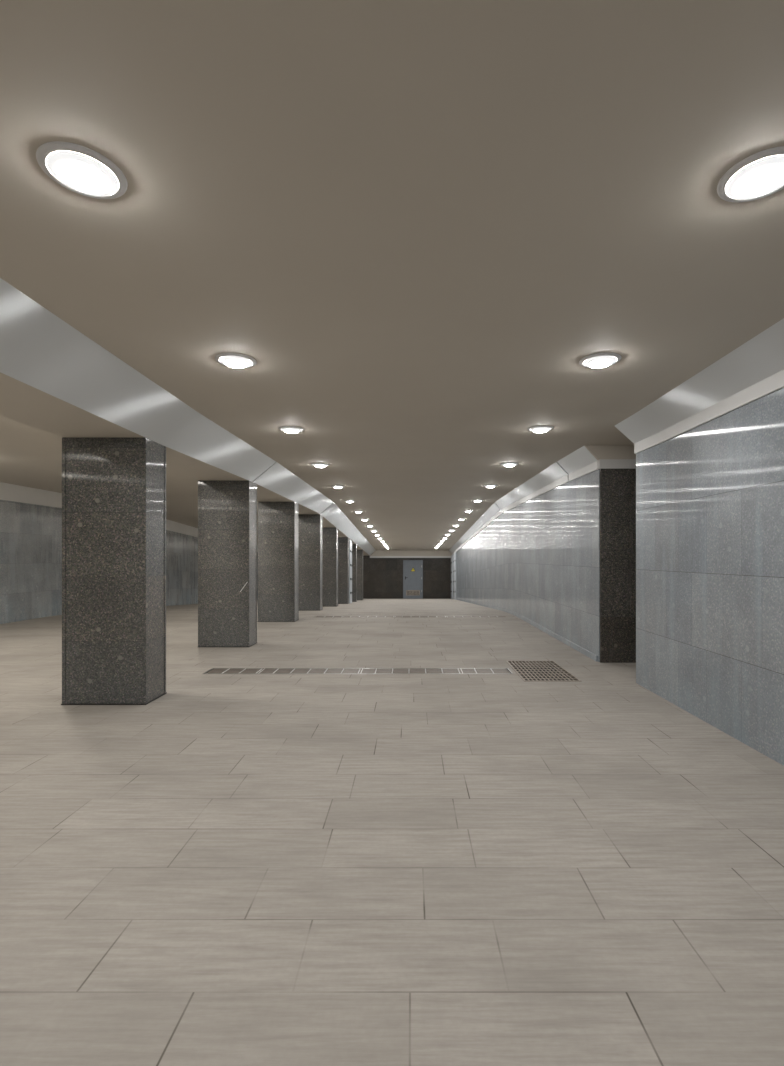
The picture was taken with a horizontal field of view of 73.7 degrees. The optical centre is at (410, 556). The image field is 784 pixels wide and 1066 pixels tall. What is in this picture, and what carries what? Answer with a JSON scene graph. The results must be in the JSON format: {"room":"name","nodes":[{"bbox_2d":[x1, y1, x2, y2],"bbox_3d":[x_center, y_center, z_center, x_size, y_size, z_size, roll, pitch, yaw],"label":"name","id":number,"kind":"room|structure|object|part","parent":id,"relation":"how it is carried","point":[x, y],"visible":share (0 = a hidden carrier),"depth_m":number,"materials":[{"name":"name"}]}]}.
{"room":"underground pedestrian passage","nodes":[
{"label":"underground pedestrian passage","id":0,"kind":"room"},
{"bbox_2d":[0,500,257,623],"bbox_3d":[-7.738,0.437,11.686,0.234,3.726,33.570,0,0,0],"label":"wall","id":1,"kind":"structure","parent":0,"point":[30,534],"depth_m":10.70,"materials":[{"name":"stone"}]},
{"bbox_2d":[0,482,257,551],"bbox_3d":[-7.609,-0.734,11.686,0.023,1.313,33.570,0,0,0],"label":"trim","id":2,"kind":"structure","parent":1,"relation":"attached to","point":[9,492],"depth_m":10.70,"materials":[{"name":"white paint"}]},
{"bbox_2d":[0,416,257,545],"bbox_3d":[-5.277,-0.994,11.686,4.688,1.176,33.570,0,0,0],"label":"ceiling","id":3,"kind":"structure","parent":0,"point":[30,456],"depth_m":8.22,"materials":[{"name":"grey paint"}]},
{"bbox_2d":[0,0,783,549],"bbox_3d":[0.682,-0.970,11.686,5.811,1.223,33.570,0,0,0],"label":"ceiling","id":4,"kind":"structure","parent":0,"point":[417,221],"depth_m":1.95,"materials":[{"name":"grey paint"}]},
{"bbox_2d":[36,141,127,198],"bbox_3d":[-1.097,-1.272,1.753,0.260,0.035,0.260,0,0,0],"label":"recessed light","id":5,"kind":"object","parent":4,"relation":"in","point":[84,175],"visible":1,"depth_m":1.72,"materials":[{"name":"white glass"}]},
{"bbox_2d":[46,151,118,195],"bbox_3d":[-1.097,-1.274,1.753,0.205,0.014,0.205,0,0,0],"label":"diffuser","id":6,"kind":"object","parent":5,"relation":"attached to","point":[84,175],"depth_m":1.72,"materials":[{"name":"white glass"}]},
{"bbox_2d":[0,278,275,481],"bbox_3d":[-2.069,-1.187,1.132,0.339,0.359,12.461,0,0,0],"label":"trim","id":7,"kind":"structure","parent":4,"relation":"attached to","point":[39,349],"depth_m":3.48,"materials":[{"name":"silver metal"}]},
{"bbox_2d":[0,372,369,555],"bbox_3d":[-2.590,-0.818,11.686,0.702,1.480,33.570,0,0,0],"label":"beam","id":8,"kind":"structure","parent":4,"relation":"attached to","point":[20,402],"depth_m":3.99,"materials":[{"name":"grey paint"}]},
{"bbox_2d":[215,353,256,367],"bbox_3d":[-1.148,-1.272,3.430,0.260,0.035,0.260,0,0,0],"label":"recessed light","id":9,"kind":"object","parent":4,"relation":"in","point":[236,360],"visible":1,"depth_m":3.38,"materials":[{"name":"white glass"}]},
{"bbox_2d":[219,356,251,367],"bbox_3d":[-1.148,-1.274,3.430,0.205,0.014,0.205,0,0,0],"label":"diffuser","id":10,"kind":"object","parent":9,"relation":"attached to","point":[231,361],"depth_m":3.39,"materials":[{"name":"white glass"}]},
{"bbox_2d":[278,426,304,432],"bbox_3d":[-1.215,-1.285,5.320,0.260,0.035,0.260,0,1,0],"label":"recessed light","id":11,"kind":"object","parent":4,"relation":"in","point":[289,429],"visible":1,"depth_m":5.26,"materials":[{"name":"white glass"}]},
{"bbox_2d":[281,428,301,431],"bbox_3d":[-1.215,-1.286,5.320,0.205,0.014,0.205,0,1,0],"label":"diffuser","id":12,"kind":"object","parent":11,"relation":"attached to","point":[282,429],"depth_m":5.27,"materials":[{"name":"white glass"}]},
{"bbox_2d":[253,462,332,513],"bbox_3d":[-2.069,-1.211,10.112,0.339,0.321,5.433,0,0,0],"label":"trim","id":13,"kind":"structure","parent":4,"relation":"attached to","point":[277,479],"depth_m":9.05,"materials":[{"name":"silver metal"}]},
{"bbox_2d":[311,463,328,466],"bbox_3d":[-1.316,-1.325,7.593,0.260,0.035,0.260,0,0,0],"label":"recessed light","id":14,"kind":"object","parent":4,"relation":"in","point":[313,464],"visible":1,"depth_m":7.53,"materials":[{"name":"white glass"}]},
{"bbox_2d":[500,462,518,466],"bbox_3d":[1.419,-1.325,7.538,0.260,0.035,0.260,0,0,0],"label":"recessed light","id":15,"kind":"object","parent":4,"relation":"in","point":[508,464],"visible":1,"depth_m":7.47,"materials":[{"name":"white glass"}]},
{"bbox_2d":[527,425,553,432],"bbox_3d":[1.310,-1.284,5.293,0.260,0.035,0.260,0,1,0],"label":"recessed light","id":16,"kind":"object","parent":4,"relation":"in","point":[542,428],"visible":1,"depth_m":5.23,"materials":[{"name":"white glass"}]},
{"bbox_2d":[530,427,550,431],"bbox_3d":[1.310,-1.285,5.293,0.205,0.014,0.205,0,1,0],"label":"diffuser","id":17,"kind":"object","parent":16,"relation":"attached to","point":[535,429],"depth_m":5.24,"materials":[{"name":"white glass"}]},
{"bbox_2d":[579,352,620,367],"bbox_3d":[1.239,-1.272,3.428,0.260,0.035,0.260,0,0,0],"label":"recessed light","id":18,"kind":"object","parent":4,"relation":"in","point":[598,360],"visible":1,"depth_m":3.38,"materials":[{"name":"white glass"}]},
{"bbox_2d":[584,356,616,367],"bbox_3d":[1.239,-1.274,3.428,0.205,0.014,0.205,0,0,0],"label":"diffuser","id":19,"kind":"object","parent":18,"relation":"attached to","point":[594,361],"depth_m":3.39,"materials":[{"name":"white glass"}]},
{"bbox_2d":[717,146,783,202],"bbox_3d":[1.185,-1.272,1.770,0.260,0.035,0.260,0,0,0],"label":"recessed light","id":20,"kind":"object","parent":4,"relation":"in","point":[762,178],"visible":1,"depth_m":1.75,"materials":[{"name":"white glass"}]},
{"bbox_2d":[726,155,783,199],"bbox_3d":[1.185,-1.274,1.770,0.205,0.014,0.205,0,0,0],"label":"diffuser","id":21,"kind":"object","parent":20,"relation":"attached to","point":[762,178],"depth_m":1.75,"materials":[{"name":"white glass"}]},
{"bbox_2d":[0,599,783,1065],"bbox_3d":[-2.094,1.839,12.094,11.365,1.182,34.386,0,0,0],"label":"floor","id":22,"kind":"structure","parent":0,"point":[218,869],"depth_m":2.15,"materials":[{"name":"tile"}]},
{"bbox_2d":[61,438,166,704],"bbox_3d":[-2.594,0.120,4.599,0.716,2.262,0.380,0,0,0],"label":"granite pillar","id":23,"kind":"structure","parent":22,"relation":"on","point":[114,489],"depth_m":4.42,"materials":[{"name":"black stone"}]},
{"bbox_2d":[198,481,256,646],"bbox_3d":[-2.594,0.095,7.420,0.716,2.313,0.380,0,0,0],"label":"granite pillar","id":24,"kind":"structure","parent":22,"relation":"on","point":[227,510],"depth_m":7.24,"materials":[{"name":"black stone"}]},
{"bbox_2d":[257,502,298,621],"bbox_3d":[-2.594,0.093,10.242,0.716,2.316,0.380,0,0,0],"label":"granite pillar","id":25,"kind":"structure","parent":22,"relation":"on","point":[278,522],"depth_m":10.06,"materials":[{"name":"black stone"}]},
{"bbox_2d":[299,514,322,610],"bbox_3d":[-2.594,0.147,13.063,0.716,2.396,0.380,0,0,0],"label":"granite pillar","id":26,"kind":"structure","parent":22,"relation":"on","point":[310,525],"depth_m":12.88,"materials":[{"name":"black stone"}]},
{"bbox_2d":[323,528,337,606],"bbox_3d":[-2.594,0.316,15.884,0.716,2.399,0.380,0,0,0],"label":"granite pillar","id":27,"kind":"structure","parent":22,"relation":"on","point":[330,535],"depth_m":15.70,"materials":[{"name":"black stone"}]},
{"bbox_2d":[338,537,348,603],"bbox_3d":[-2.594,0.490,18.706,0.716,2.391,0.380,0,0,0],"label":"granite pillar","id":28,"kind":"structure","parent":22,"relation":"on","point":[343,542],"depth_m":18.53,"materials":[{"name":"black stone"}]},
{"bbox_2d":[349,539,351,602],"bbox_3d":[-2.224,0.542,19.294,0.075,2.368,0.734,0,0,0],"label":"gate leaf","id":29,"kind":"object","parent":28,"relation":"attached to","point":[350,541],"visible":0.94,"depth_m":19.12,"materials":[{"name":"grey metal"}]},
{"bbox_2d":[352,544,356,601],"bbox_3d":[-2.594,0.664,21.527,0.716,2.383,0.380,0,0,0],"label":"granite pillar","id":30,"kind":"structure","parent":22,"relation":"on","point":[354,546],"depth_m":21.34,"materials":[{"name":"black stone"}]},
{"bbox_2d":[203,668,512,673],"bbox_3d":[-0.569,1.292,5.723,3.323,0.092,0.286,0,0,0],"label":"floor drain","id":31,"kind":"object","parent":22,"relation":"in","point":[213,670],"visible":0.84,"depth_m":5.71,"materials":[{"name":"metal"}]},
{"bbox_3d":[-2.122,1.258,5.723,0.167,0.020,0.250,0,0,0],"label":"plate","id":32,"kind":"part","parent":31,"relation":"part of","materials":[{"name":"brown metal"}]},
{"bbox_3d":[-1.939,1.258,5.723,0.167,0.020,0.250,0,0,0],"label":"plate","id":33,"kind":"part","parent":31,"relation":"part of","materials":[{"name":"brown metal"}]},
{"bbox_3d":[-1.756,1.258,5.723,0.167,0.020,0.250,0,0,0],"label":"plate","id":34,"kind":"part","parent":31,"relation":"part of","materials":[{"name":"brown metal"}]},
{"bbox_3d":[-1.574,1.258,5.723,0.167,0.020,0.250,0,0,0],"label":"plate","id":35,"kind":"part","parent":31,"relation":"part of","materials":[{"name":"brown metal"}]},
{"bbox_3d":[-1.391,1.258,5.723,0.167,0.020,0.250,0,0,0],"label":"plate","id":36,"kind":"part","parent":31,"relation":"part of","materials":[{"name":"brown metal"}]},
{"bbox_3d":[-1.208,1.258,5.723,0.167,0.020,0.250,0,0,0],"label":"plate","id":37,"kind":"part","parent":31,"relation":"part of","materials":[{"name":"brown metal"}]},
{"bbox_3d":[-1.026,1.258,5.723,0.167,0.020,0.250,0,0,0],"label":"plate","id":38,"kind":"part","parent":31,"relation":"part of","materials":[{"name":"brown metal"}]},
{"bbox_3d":[-0.843,1.258,5.723,0.167,0.020,0.250,0,0,0],"label":"plate","id":39,"kind":"part","parent":31,"relation":"part of","materials":[{"name":"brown metal"}]},
{"bbox_3d":[-0.661,1.258,5.723,0.167,0.020,0.250,0,0,0],"label":"plate","id":40,"kind":"part","parent":31,"relation":"part of","materials":[{"name":"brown metal"}]},
{"bbox_3d":[-0.478,1.258,5.723,0.167,0.020,0.250,0,0,0],"label":"plate","id":41,"kind":"part","parent":31,"relation":"part of","materials":[{"name":"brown metal"}]},
{"bbox_3d":[-0.295,1.258,5.723,0.167,0.020,0.250,0,0,0],"label":"plate","id":42,"kind":"part","parent":31,"relation":"part of","materials":[{"name":"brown metal"}]},
{"bbox_3d":[-0.113,1.258,5.723,0.167,0.020,0.250,0,0,0],"label":"plate","id":43,"kind":"part","parent":31,"relation":"part of","materials":[{"name":"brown metal"}]},
{"bbox_3d":[0.070,1.258,5.723,0.167,0.020,0.250,0,0,0],"label":"plate","id":44,"kind":"part","parent":31,"relation":"part of","materials":[{"name":"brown metal"}]},
{"bbox_3d":[0.252,1.258,5.723,0.167,0.020,0.250,0,0,0],"label":"plate","id":45,"kind":"part","parent":31,"relation":"part of","materials":[{"name":"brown metal"}]},
{"bbox_3d":[0.435,1.258,5.723,0.167,0.020,0.250,0,0,0],"label":"plate","id":46,"kind":"part","parent":31,"relation":"part of","materials":[{"name":"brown metal"}]},
{"bbox_3d":[0.618,1.258,5.723,0.167,0.020,0.250,0,0,0],"label":"plate","id":47,"kind":"part","parent":31,"relation":"part of","materials":[{"name":"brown metal"}]},
{"bbox_3d":[0.800,1.258,5.723,0.167,0.020,0.250,0,0,0],"label":"plate","id":48,"kind":"part","parent":31,"relation":"part of","materials":[{"name":"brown metal"}]},
{"bbox_3d":[0.983,1.258,5.723,0.167,0.020,0.250,0,0,0],"label":"plate","id":49,"kind":"part","parent":31,"relation":"part of","materials":[{"name":"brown metal"}]},
{"bbox_2d":[357,549,362,599],"bbox_3d":[-2.594,0.839,24.348,0.716,2.376,0.380,0,0,0],"label":"granite pillar","id":50,"kind":"structure","parent":22,"relation":"on","point":[359,551],"depth_m":24.17,"materials":[{"name":"black stone"}]},
{"bbox_2d":[315,616,506,616],"bbox_3d":[0.000,1.295,10.962,4.025,0.092,0.265,0,-1,0],"label":"floor drain","id":51,"kind":"object","parent":22,"relation":"in","point":[315,616],"visible":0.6,"depth_m":11.00,"materials":[{"name":"metal"}]},
{"bbox_2d":[506,661,580,680],"bbox_3d":[1.425,1.291,5.762,0.582,0.094,1.024,0,0,0],"label":"floor grate","id":52,"kind":"object","parent":22,"relation":"in","point":[526,673],"visible":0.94,"depth_m":5.80,"materials":[{"name":"metal"}]},
{"bbox_2d":[363,556,450,598],"bbox_3d":[-2.133,0.702,28.675,11.443,3.432,0.408,0,0,0],"label":"wall","id":53,"kind":"structure","parent":0,"point":[382,577],"depth_m":28.47,"materials":[{"name":"brown stone"}]},
{"bbox_2d":[320,503,375,554],"bbox_3d":[-2.069,-0.716,20.670,0.339,1.282,15.602,0,0,0],"label":"trim","id":54,"kind":"structure","parent":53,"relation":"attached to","point":[333,514],"depth_m":16.58,"materials":[{"name":"silver metal"}]},
{"bbox_2d":[370,556,450,557],"bbox_3d":[-0.005,0.000,28.404,4.467,0.094,0.028,0,0,0],"label":"trim","id":55,"kind":"structure","parent":53,"relation":"attached to","point":[370,556],"depth_m":28.39,"materials":[{"name":"white paint"}]},
{"bbox_2d":[370,550,451,555],"bbox_3d":[-0.005,-0.198,28.443,4.467,0.318,0.041,0,0,0],"label":"trim","id":56,"kind":"structure","parent":53,"relation":"attached to","point":[377,552],"depth_m":28.42,"materials":[{"name":"grey paint"}]},
{"bbox_2d":[403,560,422,598],"bbox_3d":[0.109,1.216,28.439,1.067,2.090,0.060,0,0,0],"label":"door","id":57,"kind":"structure","parent":53,"relation":"in","point":[412,569],"depth_m":28.43,"materials":[{"name":"grey metal"}]},
{"bbox_2d":[406,590,419,594],"bbox_3d":[0.109,1.946,28.429,0.747,0.290,0.007,0,0,0],"label":"vent grille","id":58,"kind":"object","parent":57,"relation":"attached to","point":[408,592],"depth_m":28.43,"materials":[{"name":"metal"}]},
{"bbox_2d":[600,469,635,662],"bbox_3d":[2.912,0.102,6.185,1.349,2.290,0.026,0,0,0],"label":"pillar","id":59,"kind":"structure","parent":0,"point":[617,486],"depth_m":6.17,"materials":[{"name":"brown stone"}]},
{"bbox_2d":[598,459,635,468],"bbox_3d":[2.900,-1.098,6.182,1.360,0.109,0.028,0,0,0],"label":"trim","id":60,"kind":"structure","parent":59,"relation":"attached to","point":[602,463],"depth_m":6.17,"materials":[{"name":"white paint"}]},
{"bbox_2d":[457,388,783,765],"bbox_3d":[2.908,0.457,11.686,1.360,3.687,33.570,0,0,0],"label":"wall","id":61,"kind":"structure","parent":0,"point":[710,555],"depth_m":4.17,"materials":[{"name":"grey tile"}]},
{"bbox_2d":[451,555,452,598],"bbox_3d":[2.168,1.071,27.860,0.075,2.354,0.897,0,0,0],"label":"gate leaf","id":62,"kind":"object","parent":61,"relation":"attached to","point":[452,555],"visible":0.98,"depth_m":27.41,"materials":[{"name":"grey metal"}]},
{"bbox_2d":[453,552,456,599],"bbox_3d":[2.168,0.954,25.963,0.075,2.382,1.264,0,0,0],"label":"gate leaf","id":63,"kind":"object","parent":61,"relation":"attached to","point":[455,553],"visible":0.95,"depth_m":25.33,"materials":[{"name":"grey metal"}]},
{"bbox_2d":[449,503,500,554],"bbox_3d":[2.140,-0.769,20.664,0.177,1.176,15.614,0,0,0],"label":"trim","id":64,"kind":"structure","parent":61,"relation":"attached to","point":[493,509],"depth_m":16.61,"materials":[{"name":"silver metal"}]},
{"bbox_2d":[457,598,597,661],"bbox_3d":[2.220,1.714,17.275,0.016,1.073,22.067,0,0,0],"label":"baseboard","id":65,"kind":"structure","parent":61,"relation":"attached to","point":[587,653],"depth_m":8.43,"materials":[{"name":"grey stone"}]},
{"bbox_2d":[495,462,568,513],"bbox_3d":[2.140,-1.264,10.095,0.177,0.214,5.425,0,0,0],"label":"trim","id":66,"kind":"structure","parent":61,"relation":"attached to","point":[554,472],"depth_m":9.02,"materials":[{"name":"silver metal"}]},
{"bbox_2d":[557,446,597,473],"bbox_3d":[2.140,-1.254,6.771,0.177,0.223,1.142,0,0,0],"label":"trim","id":67,"kind":"structure","parent":61,"relation":"attached to","point":[580,458],"depth_m":6.70,"materials":[{"name":"silver metal"}]},
{"bbox_2d":[569,461,597,480],"bbox_3d":[2.220,-1.104,6.771,0.017,0.121,1.142,0,0,0],"label":"trim","id":68,"kind":"structure","parent":61,"relation":"attached to","point":[591,467],"depth_m":6.67,"materials":[{"name":"white paint"}]},
{"bbox_2d":[585,445,635,459],"bbox_3d":[2.817,-1.230,6.184,1.526,0.177,0.032,0,0,0],"label":"trim","id":69,"kind":"structure","parent":61,"relation":"attached to","point":[598,451],"depth_m":6.17,"materials":[{"name":"grey paint"}]},
{"bbox_2d":[615,318,783,443],"bbox_3d":[2.120,-1.218,0.041,0.216,0.211,10.279,0,0,0],"label":"trim","id":70,"kind":"structure","parent":61,"relation":"attached to","point":[761,357],"depth_m":3.63,"materials":[{"name":"silver metal"}]},
{"bbox_2d":[634,370,783,453],"bbox_3d":[2.220,-1.068,0.041,0.017,0.108,10.279,0,0,0],"label":"trim","id":71,"kind":"structure","parent":61,"relation":"attached to","point":[775,382],"depth_m":3.77,"materials":[{"name":"white paint"}]}
]}

